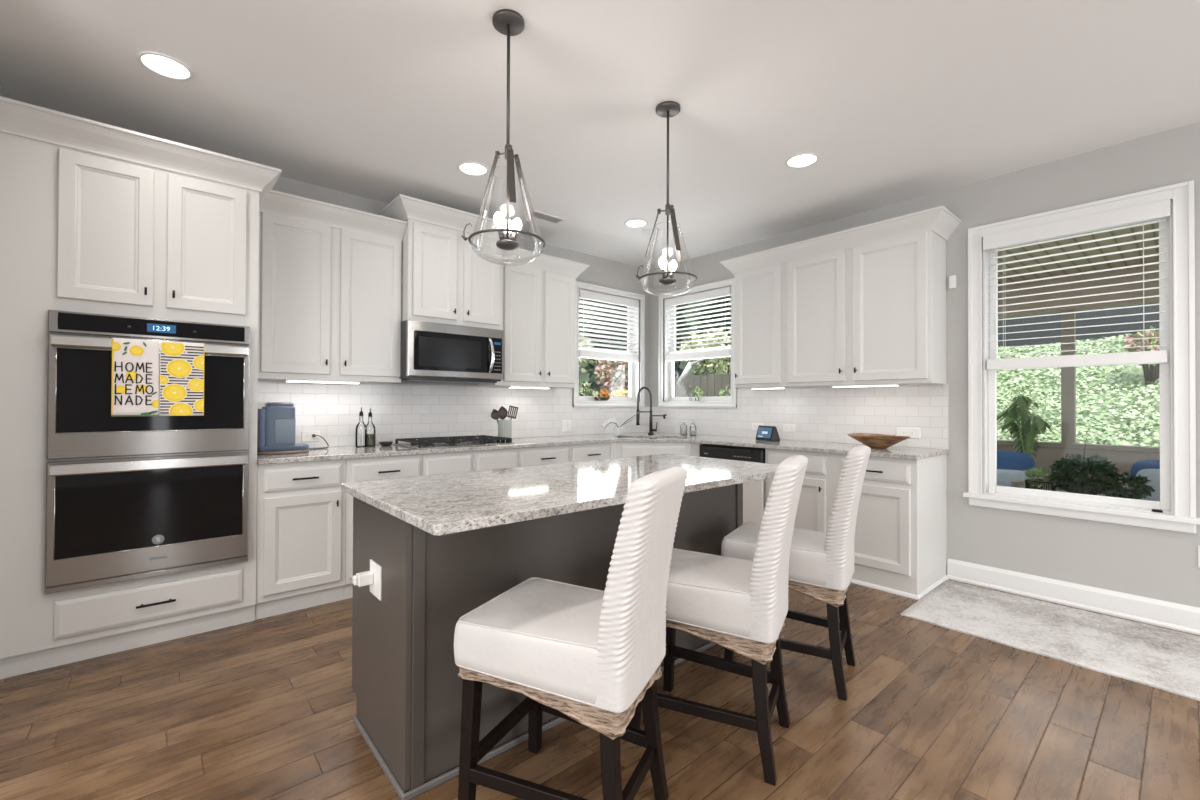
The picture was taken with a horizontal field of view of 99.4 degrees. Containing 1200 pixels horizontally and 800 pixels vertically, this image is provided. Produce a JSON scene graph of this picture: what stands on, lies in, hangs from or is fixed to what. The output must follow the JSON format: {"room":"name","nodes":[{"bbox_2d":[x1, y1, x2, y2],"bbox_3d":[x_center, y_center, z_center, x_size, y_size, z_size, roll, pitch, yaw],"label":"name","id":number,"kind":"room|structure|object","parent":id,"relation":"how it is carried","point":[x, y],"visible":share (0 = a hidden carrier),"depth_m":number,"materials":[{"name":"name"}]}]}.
{"room":"kitchen","nodes":[
{"label":"kitchen","id":0,"kind":"room"},
{"bbox_2d":[272,176,649,447],"bbox_3d":[-2.507,0.011,3.280,8.320,3.070,0.160,1,-1,-41],"label":"wall","id":1,"kind":"structure","parent":0,"point":[603,272],"depth_m":5.13,"materials":[{"name":"paint"}]},
{"bbox_2d":[301,431,319,441],"bbox_3d":[-2.028,0.255,3.572,0.115,0.075,0.007,1,-1,-41],"label":"wall outlet","id":2,"kind":"object","parent":1,"relation":"attached to","point":[306,436],"visible":0.94,"depth_m":3.56,"materials":[{"name":"white plastic"}]},
{"bbox_2d":[258,190,406,383],"bbox_3d":[-1.852,-0.703,3.482,0.907,1.145,0.396,1,-1,-41],"label":"upper cabinet","id":3,"kind":"object","parent":1,"relation":"attached to","point":[330,292],"visible":0.82,"depth_m":3.36,"materials":[{"name":"paint"}]},
{"bbox_2d":[285,379,359,383],"bbox_3d":[-1.848,-0.122,3.407,0.440,0.016,0.042,1,-1,-41],"label":"light","id":4,"kind":"object","parent":3,"relation":"attached to","point":[286,380],"visible":1,"depth_m":3.38,"materials":[{"name":"white plastic"}]},
{"bbox_2d":[286,381,358,383],"bbox_3d":[-1.847,-0.117,3.406,0.428,0.004,0.039,1,-1,-41],"label":"diffuser","id":5,"kind":"object","parent":4,"relation":"attached to","point":[345,382],"depth_m":3.42,"materials":[{"name":"white"}]},
{"bbox_2d":[377,194,511,329],"bbox_3d":[-1.182,-0.985,3.987,0.944,0.845,0.511,1,-1,-41],"label":"upper cabinet","id":6,"kind":"object","parent":1,"relation":"attached to","point":[446,279],"visible":0.71,"depth_m":3.79,"materials":[{"name":"paint"}]},
{"bbox_2d":[399,320,502,383],"bbox_3d":[-1.191,-0.350,3.961,0.757,0.421,0.516,1,-1,-41],"label":"microwave","id":7,"kind":"object","parent":6,"relation":"attached to","point":[430,352],"visible":1,"depth_m":3.76,"materials":[{"name":"silver metal"}]},
{"bbox_2d":[258,380,649,447],"bbox_3d":[-0.878,0.115,4.580,3.834,0.466,0.008,1,-1,-41],"label":"backsplash","id":8,"kind":"structure","parent":1,"relation":"attached to","point":[398,411],"depth_m":4.13,"materials":[{"name":"tile"}]},
{"bbox_2d":[478,248,589,387],"bbox_3d":[-0.579,-0.690,4.584,0.933,1.145,0.396,1,-1,-41],"label":"upper cabinet","id":9,"kind":"object","parent":1,"relation":"attached to","point":[539,289],"visible":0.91,"depth_m":4.45,"materials":[{"name":"paint"}]},
{"bbox_2d":[562,420,570,431],"bbox_3d":[-0.331,0.257,5.042,0.115,0.115,0.008,1,-1,-41],"label":"wall switch","id":10,"kind":"object","parent":1,"relation":"attached to","point":[566,424],"visible":1,"depth_m":5.04,"materials":[{"name":"white plastic"}]},
{"bbox_2d":[573,281,644,406],"bbox_3d":[0.067,-0.556,5.490,1.009,1.269,0.194,1,-1,-41],"label":"window","id":11,"kind":"structure","parent":1,"relation":"in","point":[636,369],"depth_m":5.66,"materials":[{"name":"paint"}]},
{"bbox_2d":[592,389,609,400],"bbox_3d":[0.014,-0.054,5.396,0.244,0.131,0.105,1,-1,-41],"label":"flower bowl","id":12,"kind":"object","parent":11,"relation":"on","point":[603,396],"visible":1,"depth_m":5.38,"materials":[{"name":"brown ceramic"}]},
{"bbox_2d":[579,290,638,361],"bbox_3d":[0.099,-0.775,5.455,0.847,0.683,0.068,1,-1,-41],"label":"window blind","id":13,"kind":"object","parent":11,"relation":"attached to","point":[583,294],"visible":0.87,"depth_m":5.43,"materials":[{"name":"paint"}]},
{"bbox_2d":[0,0,1199,269],"bbox_3d":[0.170,-1.613,0.209,8.320,0.150,8.320,1,-1,-41],"label":"ceiling","id":14,"kind":"structure","parent":0,"point":[897,101],"depth_m":2.50,"materials":[{"name":"paint"}]},
{"bbox_2d":[137,51,192,80],"bbox_3d":[-1.986,-1.524,2.330,0.196,0.008,0.196,1,-1,-41],"label":"recessed light","id":15,"kind":"object","parent":14,"relation":"in","point":[161,64],"visible":1,"depth_m":2.32,"materials":[{"name":"paint"}]},
{"bbox_2d":[141,55,188,77],"bbox_3d":[-1.986,-1.526,2.330,0.167,0.002,0.167,1,-1,-35],"label":"diffuser","id":16,"kind":"object","parent":15,"relation":"attached to","point":[166,66],"depth_m":2.33,"materials":[{"name":"white"}]},
{"bbox_2d":[458,161,487,175],"bbox_3d":[-0.831,-1.513,3.337,0.196,0.008,0.196,1,-1,-41],"label":"recessed light","id":17,"kind":"object","parent":14,"relation":"in","point":[471,168],"visible":1,"depth_m":3.33,"materials":[{"name":"paint"}]},
{"bbox_2d":[460,164,485,174],"bbox_3d":[-0.831,-1.514,3.337,0.167,0.002,0.167,0,0,-13],"label":"diffuser","id":18,"kind":"object","parent":17,"relation":"attached to","point":[469,169],"depth_m":3.34,"materials":[{"name":"white"}]},
{"bbox_2d":[461,9,545,249],"bbox_3d":[-0.375,-1.037,2.035,0.313,0.976,0.296,1,-1,-41],"label":"pendant lamp","id":19,"kind":"object","parent":14,"relation":"hanging from","point":[508,22],"visible":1,"depth_m":2.04,"materials":[{"name":"brown metal"}]},
{"bbox_2d":[493,212,504,239],"bbox_3d":[-0.396,-0.684,2.016,0.053,0.118,0.043,1,-1,-41],"label":"bulb","id":20,"kind":"object","parent":19,"relation":"attached to","point":[498,218],"depth_m":2.00,"materials":[{"name":"white"}]},
{"bbox_2d":[503,220,511,239],"bbox_3d":[-0.375,-0.684,2.084,0.043,0.118,0.050,1,-1,-41],"label":"socket","id":21,"kind":"object","parent":19,"relation":"attached to","point":[507,223],"depth_m":2.07,"materials":[{"name":"white"}]},
{"bbox_2d":[511,218,521,240],"bbox_3d":[-0.343,-0.684,2.070,0.053,0.118,0.043,1,-1,-41],"label":"bulb","id":22,"kind":"object","parent":19,"relation":"attached to","point":[516,224],"depth_m":2.06,"materials":[{"name":"white"}]},
{"bbox_2d":[525,210,564,223],"bbox_3d":[-0.448,-1.505,4.197,0.310,0.008,0.130,1,-1,-41],"label":"ceiling vent","id":23,"kind":"object","parent":14,"relation":"in","point":[535,214],"visible":0.92,"depth_m":4.20,"materials":[{"name":"paint"}]},
{"bbox_2d":[624,219,647,227],"bbox_3d":[0.306,-1.501,4.333,0.196,0.008,0.196,1,-1,-41],"label":"recessed light","id":24,"kind":"object","parent":14,"relation":"in","point":[634,223],"visible":1,"depth_m":4.33,"materials":[{"name":"paint"}]},
{"bbox_2d":[626,220,645,226],"bbox_3d":[0.306,-1.502,4.333,0.167,0.002,0.167,0,0,21],"label":"diffuser","id":25,"kind":"object","parent":24,"relation":"attached to","point":[630,223],"depth_m":4.33,"materials":[{"name":"white"}]},
{"bbox_2d":[636,101,697,284],"bbox_3d":[0.347,-1.030,2.635,0.313,0.976,0.296,1,-1,-41],"label":"pendant lamp","id":26,"kind":"object","parent":14,"relation":"hanging from","point":[667,109],"visible":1,"depth_m":2.63,"materials":[{"name":"brown metal"}]},
{"bbox_2d":[659,256,666,277],"bbox_3d":[0.326,-0.677,2.615,0.053,0.118,0.043,1,-1,-41],"label":"bulb","id":27,"kind":"object","parent":26,"relation":"attached to","point":[662,261],"depth_m":2.60,"materials":[{"name":"white"}]},
{"bbox_2d":[669,260,676,277],"bbox_3d":[0.379,-0.677,2.669,0.053,0.118,0.043,1,-1,-41],"label":"bulb","id":28,"kind":"object","parent":26,"relation":"attached to","point":[673,265],"depth_m":2.66,"materials":[{"name":"white"}]},
{"bbox_2d":[785,153,818,167],"bbox_3d":[1.272,-1.507,3.207,0.196,0.008,0.196,1,-1,-41],"label":"recessed light","id":29,"kind":"object","parent":14,"relation":"in","point":[801,160],"visible":1,"depth_m":3.20,"materials":[{"name":"paint"}]},
{"bbox_2d":[788,155,815,166],"bbox_3d":[1.272,-1.508,3.207,0.167,0.002,0.167,0,0,-13],"label":"diffuser","id":30,"kind":"object","parent":29,"relation":"attached to","point":[795,160],"depth_m":3.21,"materials":[{"name":"white"}]},
{"bbox_2d":[0,579,1199,799],"bbox_3d":[0.160,1.272,0.187,8.000,0.080,8.000,1,-1,-41],"label":"floor","id":31,"kind":"structure","parent":0,"point":[264,708],"depth_m":1.93,"materials":[{"name":"brown wood"}]},
{"bbox_2d":[0,96,281,678],"bbox_3d":[-2.440,-0.028,2.760,1.096,2.540,0.711,1,-1,-41],"label":"tall cabinet","id":32,"kind":"object","parent":31,"relation":"on","point":[96,217],"visible":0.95,"depth_m":2.43,"materials":[{"name":"paint"}]},
{"bbox_2d":[45,310,249,593],"bbox_3d":[-2.391,0.237,2.752,0.758,1.286,0.668,1,-1,-41],"label":"double oven","id":33,"kind":"object","parent":32,"relation":"in","point":[128,498],"visible":1,"depth_m":2.49,"materials":[{"name":"silver metal"}]},
{"bbox_2d":[111,338,158,415],"bbox_3d":[-2.235,-0.108,2.453,0.168,0.371,0.035,1,-1,-41],"label":"tea towel","id":34,"kind":"object","parent":33,"relation":"hanging from","point":[135,362],"visible":1,"depth_m":2.44,"materials":[{"name":"white fabric"}]},
{"bbox_2d":[159,341,204,415],"bbox_3d":[-2.105,-0.106,2.566,0.173,0.371,0.035,1,-1,-41],"label":"tea towel","id":35,"kind":"object","parent":33,"relation":"hanging from","point":[181,391],"visible":1,"depth_m":2.55,"materials":[{"name":"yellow fabric"}]},
{"bbox_2d":[255,459,345,619],"bbox_3d":[-1.937,0.806,3.223,0.462,0.883,0.665,1,-1,-41],"label":"base cabinet","id":36,"kind":"object","parent":31,"relation":"on","point":[301,506],"visible":0.88,"depth_m":2.99,"materials":[{"name":"paint"}]},
{"bbox_2d":[344,454,421,598],"bbox_3d":[-1.579,0.810,3.533,0.482,0.883,0.665,1,-1,-41],"label":"base cabinet","id":37,"kind":"object","parent":31,"relation":"on","point":[390,467],"visible":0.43,"depth_m":3.23,"materials":[{"name":"paint"}]},
{"bbox_2d":[422,448,518,475],"bbox_3d":[-1.109,0.815,3.943,0.762,0.883,0.660,1,-1,-41],"label":"base cabinet","id":38,"kind":"object","parent":31,"relation":"on","point":[453,462],"visible":0.12,"depth_m":3.69,"materials":[{"name":"paint"}]},
{"bbox_2d":[518,445,569,466],"bbox_3d":[-0.628,0.819,4.357,0.504,0.883,0.665,1,-1,-41],"label":"base cabinet","id":39,"kind":"object","parent":31,"relation":"on","point":[532,456],"visible":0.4,"depth_m":4.12,"materials":[{"name":"paint"}]},
{"bbox_2d":[352,483,742,799],"bbox_3d":[-0.098,0.806,2.397,1.853,0.883,0.593,1,-1,-41],"label":"kitchen island","id":40,"kind":"object","parent":31,"relation":"on","point":[407,685],"visible":0.34,"depth_m":1.76,"materials":[{"name":"paint"}]},
{"bbox_2d":[370,559,381,600],"bbox_3d":[-0.793,0.635,1.800,0.006,0.116,0.116,1,-1,-41],"label":"wall outlet","id":41,"kind":"object","parent":40,"relation":"attached to","point":[376,587],"visible":0.95,"depth_m":1.78,"materials":[{"name":"white plastic"}]},
{"bbox_2d":[353,571,373,586],"bbox_3d":[-0.838,0.632,1.799,0.062,0.040,0.040,1,-1,-41],"label":"plug","id":42,"kind":"object","parent":41,"relation":"attached to","point":[365,578],"visible":1,"depth_m":1.79,"materials":[{"name":"white plastic"}]},
{"bbox_2d":[341,454,777,535],"bbox_3d":[0.003,0.348,2.288,1.920,0.030,0.904,1,-1,-41],"label":"island countertop","id":43,"kind":"structure","parent":40,"relation":"on","point":[441,504],"depth_m":1.91,"materials":[{"name":"stone"}]},
{"bbox_2d":[454,466,687,799],"bbox_3d":[-0.069,0.719,1.532,0.602,1.045,0.426,0,0,25],"label":"bar stool","id":44,"kind":"object","parent":31,"relation":"on","point":[581,655],"visible":1,"depth_m":1.39,"materials":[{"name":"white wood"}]},
{"bbox_2d":[570,442,610,461],"bbox_3d":[-0.260,0.823,4.676,0.464,0.883,0.665,1,-1,-41],"label":"base cabinet","id":45,"kind":"object","parent":31,"relation":"on","point":[595,451],"visible":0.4,"depth_m":4.44,"materials":[{"name":"paint"}]},
{"bbox_2d":[611,442,701,458],"bbox_3d":[0.524,0.828,5.003,1.147,0.883,1.197,1,-1,-41],"label":"base cabinet","id":46,"kind":"object","parent":31,"relation":"on","point":[618,449],"visible":0.11,"depth_m":4.61,"materials":[{"name":"paint"}]},
{"bbox_2d":[257,432,948,464],"bbox_3d":[0.078,0.357,3.469,3.823,0.030,2.919,1,-1,-41],"label":"countertop","id":47,"kind":"structure","parent":46,"relation":"on","point":[342,452],"depth_m":3.79,"materials":[{"name":"stone"}]},
{"bbox_2d":[257,449,308,454],"bbox_3d":[-2.029,0.325,3.236,0.316,0.016,0.316,1,-1,-41],"label":"round board","id":48,"kind":"object","parent":47,"relation":"on","point":[307,450],"visible":0.53,"depth_m":3.12,"materials":[{"name":"brown wood"}]},
{"bbox_2d":[257,402,308,451],"bbox_3d":[-2.019,0.166,3.239,0.273,0.302,0.180,1,-1,-41],"label":"coffee maker","id":49,"kind":"object","parent":48,"relation":"on","point":[276,421],"visible":0.97,"depth_m":3.16,"materials":[{"name":"blue plastic"}]},
{"bbox_2d":[355,407,366,446],"bbox_3d":[-1.712,0.194,3.651,0.076,0.283,0.076,1,-1,-41],"label":"glass bottle","id":50,"kind":"object","parent":47,"relation":"on","point":[360,412],"visible":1,"depth_m":3.66,"materials":[{"name":"clear glass"}]},
{"bbox_2d":[366,408,375,445],"bbox_3d":[-1.679,0.199,3.719,0.074,0.274,0.074,1,-1,-41],"label":"glass bottle","id":51,"kind":"object","parent":47,"relation":"on","point":[371,438],"visible":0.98,"depth_m":3.71,"materials":[{"name":"clear glass"}]},
{"bbox_2d":[393,435,513,448],"bbox_3d":[-1.121,0.317,3.930,0.766,0.050,0.510,1,-1,-41],"label":"gas cooktop","id":52,"kind":"object","parent":47,"relation":"in","point":[476,440],"visible":1,"depth_m":3.83,"materials":[{"name":"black metal"}]},
{"bbox_2d":[498,419,511,440],"bbox_3d":[-0.809,0.256,4.326,0.116,0.180,0.116,1,-1,-41],"label":"utensil crock","id":53,"kind":"object","parent":47,"relation":"on","point":[504,426],"visible":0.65,"depth_m":4.28,"materials":[{"name":"grey ceramic"}]},
{"bbox_2d":[602,412,638,435],"bbox_3d":[0.208,0.232,5.061,0.376,0.247,0.102,0,0,-12],"label":"orchid","id":54,"kind":"object","parent":47,"relation":"on","point":[618,431],"visible":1,"depth_m":5.05,"materials":[{"name":"white ceramic"}]},
{"bbox_2d":[636,387,666,434],"bbox_3d":[0.523,0.109,5.259,0.338,0.498,0.086,0,0,-17],"label":"faucet","id":55,"kind":"object","parent":47,"relation":"on","point":[650,411],"visible":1,"depth_m":5.26,"materials":[{"name":"black metal"}]},
{"bbox_2d":[756,425,779,440],"bbox_3d":[1.464,0.290,4.449,0.103,0.129,0.190,0,0,-27],"label":"smart display","id":56,"kind":"object","parent":47,"relation":"on","point":[764,433],"visible":0.99,"depth_m":4.40,"materials":[{"name":"grey plastic"}]},
{"bbox_2d":[847,433,909,448],"bbox_3d":[2.025,0.301,3.712,0.263,0.102,0.424,1,-1,-41],"label":"wooden bowl","id":57,"kind":"object","parent":47,"relation":"on","point":[883,441],"visible":0.95,"depth_m":3.65,"materials":[{"name":"brown wood"}]},
{"bbox_2d":[628,455,807,785],"bbox_3d":[0.445,0.723,1.912,0.602,1.045,0.426,0,0,28],"label":"bar stool","id":58,"kind":"object","parent":31,"relation":"on","point":[740,606],"visible":0.93,"depth_m":1.73,"materials":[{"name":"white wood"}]},
{"bbox_2d":[699,444,764,523],"bbox_3d":[1.308,0.832,4.463,0.632,0.872,0.626,1,-1,-41],"label":"dishwasher","id":59,"kind":"object","parent":31,"relation":"on","point":[754,491],"visible":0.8,"depth_m":4.13,"materials":[{"name":"black plastic"}]},
{"bbox_2d":[721,445,870,700],"bbox_3d":[0.924,0.729,2.392,0.602,1.045,0.426,0,-1,32],"label":"bar stool","id":60,"kind":"object","parent":31,"relation":"on","point":[821,564],"visible":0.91,"depth_m":2.17,"materials":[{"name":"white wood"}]},
{"bbox_2d":[765,448,946,594],"bbox_3d":[1.871,0.824,3.817,0.665,0.883,1.071,1,-1,-41],"label":"base cabinet","id":61,"kind":"object","parent":31,"relation":"on","point":[900,543],"visible":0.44,"depth_m":3.41,"materials":[{"name":"paint"}]},
{"bbox_2d":[851,575,948,599],"bbox_3d":[1.896,1.253,3.813,0.628,0.024,1.071,1,-1,-41],"label":"trim","id":62,"kind":"structure","parent":61,"relation":"attached to","point":[943,579],"depth_m":3.37,"materials":[{"name":"paint"}]},
{"bbox_2d":[900,580,1199,700],"bbox_3d":[2.899,1.252,2.338,0.894,0.009,2.465,1,-1,-41],"label":"runner rug","id":63,"kind":"object","parent":31,"relation":"on","point":[1168,660],"visible":1,"depth_m":2.72,"materials":[{"name":"fabric"}]},
{"bbox_2d":[650,122,1199,607],"bbox_3d":[3.301,0.027,2.808,0.160,3.070,8.160,1,-1,-41],"label":"wall","id":64,"kind":"structure","parent":0,"point":[1159,564],"depth_m":3.25,"materials":[{"name":"paint"}]},
{"bbox_2d":[658,278,736,407],"bbox_3d":[1.054,-0.553,5.382,0.194,1.269,1.014,1,-1,-41],"label":"window","id":65,"kind":"structure","parent":64,"relation":"in","point":[666,398],"depth_m":5.57,"materials":[{"name":"paint"}]},
{"bbox_2d":[665,287,730,361],"bbox_3d":[1.018,-0.772,5.352,0.068,0.683,0.852,1,-1,-41],"label":"window blind","id":66,"kind":"object","parent":65,"relation":"attached to","point":[723,292],"visible":0.84,"depth_m":5.32,"materials":[{"name":"paint"}]},
{"bbox_2d":[784,424,795,431],"bbox_3d":[1.685,0.250,4.529,0.007,0.070,0.115,1,-1,-41],"label":"wall outlet","id":67,"kind":"object","parent":64,"relation":"attached to","point":[787,427],"visible":1,"depth_m":4.52,"materials":[{"name":"white plastic"}]},
{"bbox_2d":[652,384,948,448],"bbox_3d":[1.526,0.124,4.727,0.008,0.466,2.917,1,-1,-41],"label":"backsplash","id":68,"kind":"structure","parent":64,"relation":"attached to","point":[819,414],"depth_m":4.26,"materials":[{"name":"tile"}]},
{"bbox_2d":[720,206,961,387],"bbox_3d":[1.811,-0.685,4.094,0.416,1.145,1.740,1,-1,-41],"label":"upper cabinet","id":69,"kind":"object","parent":64,"relation":"attached to","point":[865,304],"visible":0.99,"depth_m":3.83,"materials":[{"name":"paint"}]},
{"bbox_2d":[832,384,898,386],"bbox_3d":[1.960,-0.107,3.777,0.042,0.016,0.460,1,-1,-41],"label":"light","id":70,"kind":"object","parent":69,"relation":"attached to","point":[864,385],"visible":0.95,"depth_m":3.74,"materials":[{"name":"white plastic"}]},
{"bbox_2d":[846,385,898,386],"bbox_3d":[1.962,-0.101,3.778,0.039,0.004,0.448,1,-1,-41],"label":"diffuser","id":71,"kind":"object","parent":70,"relation":"attached to","point":[846,385],"depth_m":3.74,"materials":[{"name":"white"}]},
{"bbox_2d":[897,427,920,438],"bbox_3d":[2.307,0.247,3.811,0.007,0.080,0.160,1,-1,-41],"label":"wall outlet","id":72,"kind":"object","parent":64,"relation":"attached to","point":[915,433],"visible":0.97,"depth_m":3.80,"materials":[{"name":"white plastic"}]},
{"bbox_2d":[949,275,956,288],"bbox_3d":[2.495,-0.834,3.602,0.029,0.090,0.040,1,-1,-41],"label":"sensor","id":73,"kind":"object","parent":64,"relation":"attached to","point":[952,279],"visible":1,"depth_m":3.59,"materials":[{"name":"white plastic"}]},
{"bbox_2d":[947,558,1199,634],"bbox_3d":[4.129,1.187,1.694,0.028,0.140,5.080,1,-1,-41],"label":"baseboard","id":74,"kind":"structure","parent":64,"relation":"attached to","point":[1180,617],"depth_m":3.08,"materials":[{"name":"paint"}]},
{"bbox_2d":[963,180,1199,533],"bbox_3d":[2.939,-0.233,3.186,0.215,1.913,1.071,1,-1,-41],"label":"window","id":75,"kind":"structure","parent":64,"relation":"in","point":[1177,376],"depth_m":2.94,"materials":[{"name":"paint"}]},
{"bbox_2d":[983,199,1169,369],"bbox_3d":[2.904,-0.659,3.158,0.089,0.906,0.847,1,-1,-41],"label":"window blind","id":76,"kind":"object","parent":75,"relation":"attached to","point":[1157,210],"visible":1,"depth_m":3.10,"materials":[{"name":"paint"}]},
{"label":"outside","id":77,"kind":"structure","parent":0,"visible":0},
{"bbox_2d":[996,342,1159,446],"bbox_3d":[7.559,0.041,9.911,9.500,2.578,13.000,1,-1,-41],"label":"hillside","id":78,"kind":"structure","parent":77,"point":[1101,373],"depth_m":7.61,"materials":[{"name":"plant"}]},
{"bbox_2d":[996,333,1159,446],"bbox_3d":[7.568,-0.036,9.056,8.355,2.722,6.851,1,-1,-41],"label":"hedge","id":79,"kind":"object","parent":78,"relation":"on","point":[1140,380],"visible":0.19,"depth_m":7.88,"materials":[{"name":"green plant"}]},
{"bbox_2d":[1120,325,1159,387],"bbox_3d":[8.400,-0.654,7.761,0.781,0.954,0.682,1,-1,-41],"label":"shrub","id":80,"kind":"object","parent":78,"relation":"on","point":[1151,375],"visible":0.35,"depth_m":7.75,"materials":[{"name":"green plant"}]},
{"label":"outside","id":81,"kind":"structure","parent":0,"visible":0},
{"bbox_2d":[579,299,727,395],"bbox_3d":[-0.803,-2.274,19.657,40.892,8.998,15.864,0,0,-2],"label":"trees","id":82,"kind":"object","parent":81,"point":[583,377],"depth_m":25.20,"materials":[{"name":"plant"}]},
{"bbox_2d":[998,302,1158,350],"bbox_3d":[13.226,-3.117,14.174,4.000,5.800,15.000,1,-1,-41],"label":"house","id":83,"kind":"structure","parent":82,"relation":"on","point":[1154,308],"depth_m":12.95,"materials":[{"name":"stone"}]},
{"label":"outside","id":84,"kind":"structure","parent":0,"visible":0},
{"bbox_3d":[8.031,1.812,20.235,29.840,0.100,40.000,1,-1,-41],"label":"ground","id":85,"kind":"structure","parent":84,"visible":0},
{"bbox_2d":[579,332,593,372],"bbox_3d":[-0.808,-0.013,10.424,1.668,3.346,1.205,0,0,-20],"label":"shrub","id":86,"kind":"object","parent":85,"relation":"on","point":[585,360],"visible":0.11,"depth_m":10.45,"materials":[{"name":"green plant"}]},
{"bbox_2d":[579,374,594,395],"bbox_3d":[-0.599,0.547,9.237,1.079,2.209,1.045,1,-1,-41],"label":"shrub","id":87,"kind":"object","parent":85,"relation":"on","point":[583,384],"visible":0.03,"depth_m":9.18,"materials":[{"name":"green plant"}]},
{"bbox_2d":[593,350,628,394],"bbox_3d":[0.407,0.267,11.307,1.186,2.808,1.241,1,-1,-41],"label":"maple tree","id":88,"kind":"object","parent":85,"relation":"on","point":[618,369],"visible":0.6,"depth_m":11.13,"materials":[{"name":"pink plant"}]},
{"bbox_2d":[607,388,627,396],"bbox_3d":[0.509,0.697,10.007,0.832,1.926,0.829,0,0,-15],"label":"shrub","id":89,"kind":"object","parent":85,"relation":"on","point":[620,393],"visible":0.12,"depth_m":9.90,"materials":[{"name":"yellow plant"}]},
{"bbox_2d":[581,299,678,395],"bbox_3d":[1.060,-2.263,16.854,3.404,8.303,2.733,0,0,4],"label":"tree","id":90,"kind":"object","parent":85,"relation":"on","point":[591,367],"visible":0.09,"depth_m":16.52,"materials":[{"name":"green plant"}]},
{"bbox_2d":[622,304,691,375],"bbox_3d":[2.047,-2.218,19.300,3.414,8.524,3.190,1,-1,-41],"label":"tree","id":91,"kind":"object","parent":85,"relation":"on","point":[677,372],"visible":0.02,"depth_m":19.00,"materials":[{"name":"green plant"}]},
{"bbox_2d":[624,373,730,396],"bbox_3d":[2.020,0.579,10.142,0.062,2.170,4.408,1,-1,-41],"label":"fence","id":92,"kind":"object","parent":85,"relation":"on","point":[710,384],"visible":0.06,"depth_m":10.04,"materials":[{"name":"wood"}]},
{"bbox_2d":[677,358,707,384],"bbox_3d":[1.534,0.420,7.087,0.084,2.438,1.184,1,-1,-41],"label":"downspout","id":93,"kind":"object","parent":85,"relation":"on","point":[684,374],"visible":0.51,"depth_m":7.38,"materials":[{"name":"paint"}]},
{"bbox_2d":[679,328,730,375],"bbox_3d":[2.558,0.045,11.013,1.162,3.262,2.237,1,-1,-41],"label":"tree","id":94,"kind":"object","parent":85,"relation":"on","point":[722,369],"visible":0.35,"depth_m":11.03,"materials":[{"name":"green plant"}]},
{"bbox_2d":[690,296,730,374],"bbox_3d":[4.274,-2.301,16.533,3.357,8.424,3.391,1,-1,-41],"label":"tree","id":95,"kind":"object","parent":85,"relation":"on","point":[720,298],"visible":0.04,"depth_m":16.36,"materials":[{"name":"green plant"}]},
{"bbox_3d":[4.688,1.465,3.182,2.430,0.310,4.600,1,-1,-41],"label":"floor","id":96,"kind":"structure","parent":85,"relation":"on","visible":0},
{"bbox_2d":[997,450,1043,488],"bbox_3d":[3.726,0.907,4.858,0.623,0.825,0.640,0,-1,-31],"label":"armchair","id":97,"kind":"object","parent":96,"relation":"on","point":[1008,460],"visible":0.14,"depth_m":4.85,"materials":[{"name":"blue fabric"}]},
{"bbox_2d":[997,469,1027,487],"bbox_3d":[3.800,0.779,4.758,0.380,0.253,0.142,0,-1,32],"label":"throw pillow","id":98,"kind":"object","parent":97,"relation":"on","point":[1005,477],"visible":0.17,"depth_m":4.73,"materials":[{"name":"fabric"}]},
{"bbox_2d":[997,450,1034,476],"bbox_3d":[3.915,0.711,4.971,0.186,0.430,0.520,0,-1,-31],"label":"cushion","id":99,"kind":"object","parent":97,"relation":"on","point":[1008,460],"depth_m":4.86,"materials":[{"name":"fabric"}]},
{"bbox_2d":[997,394,1052,457],"bbox_3d":[4.158,0.632,5.033,0.464,1.381,0.549,0,-1,33],"label":"potted palm","id":100,"kind":"object","parent":96,"relation":"on","point":[1026,435],"visible":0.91,"depth_m":4.95,"materials":[{"name":"green plant"}]},
{"bbox_2d":[997,219,1159,494],"bbox_3d":[4.753,0.031,3.246,2.570,2.560,4.600,1,-1,-41],"label":"porch","id":101,"kind":"object","parent":96,"relation":"on","point":[1124,456],"visible":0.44,"depth_m":4.69,"materials":[{"name":"beige paint"}]},
{"bbox_2d":[1033,488,1143,499],"bbox_3d":[3.750,1.030,3.999,0.374,0.565,0.700,1,-1,-41],"label":"outdoor table","id":102,"kind":"object","parent":96,"relation":"on","point":[1033,488],"visible":0.04,"depth_m":4.17,"materials":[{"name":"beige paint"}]},
{"bbox_2d":[1023,466,1057,490],"bbox_3d":[3.608,0.641,4.162,0.254,0.214,0.238,1,-1,-41],"label":"bushy plant","id":103,"kind":"object","parent":102,"relation":"on","point":[1029,482],"visible":0.86,"depth_m":4.14,"materials":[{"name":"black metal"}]},
{"bbox_2d":[1049,453,1121,494],"bbox_3d":[3.779,0.588,3.976,0.452,0.352,0.430,1,-1,-41],"label":"bushy plant","id":104,"kind":"object","parent":102,"relation":"on","point":[1065,468],"visible":0.96,"depth_m":3.91,"materials":[{"name":"green plant"}]},
{"bbox_2d":[1094,471,1155,499],"bbox_3d":[3.925,0.652,3.818,0.326,0.264,0.328,1,-1,-41],"label":"bushy plant","id":105,"kind":"object","parent":102,"relation":"on","point":[1119,491],"visible":0.9,"depth_m":3.75,"materials":[{"name":"green plant"}]},
{"bbox_2d":[1121,459,1159,488],"bbox_3d":[4.541,0.903,3.964,0.640,0.825,0.623,0,-1,39],"label":"armchair","id":106,"kind":"object","parent":96,"relation":"on","point":[1137,466],"visible":0.1,"depth_m":4.26,"materials":[{"name":"blue fabric"}]},
{"bbox_2d":[1136,469,1159,501],"bbox_3d":[4.492,0.716,4.021,0.360,0.328,0.156,0,-1,36],"label":"throw pillow","id":107,"kind":"object","parent":106,"relation":"on","point":[1153,475],"visible":0.22,"depth_m":4.05,"materials":[{"name":"fabric"}]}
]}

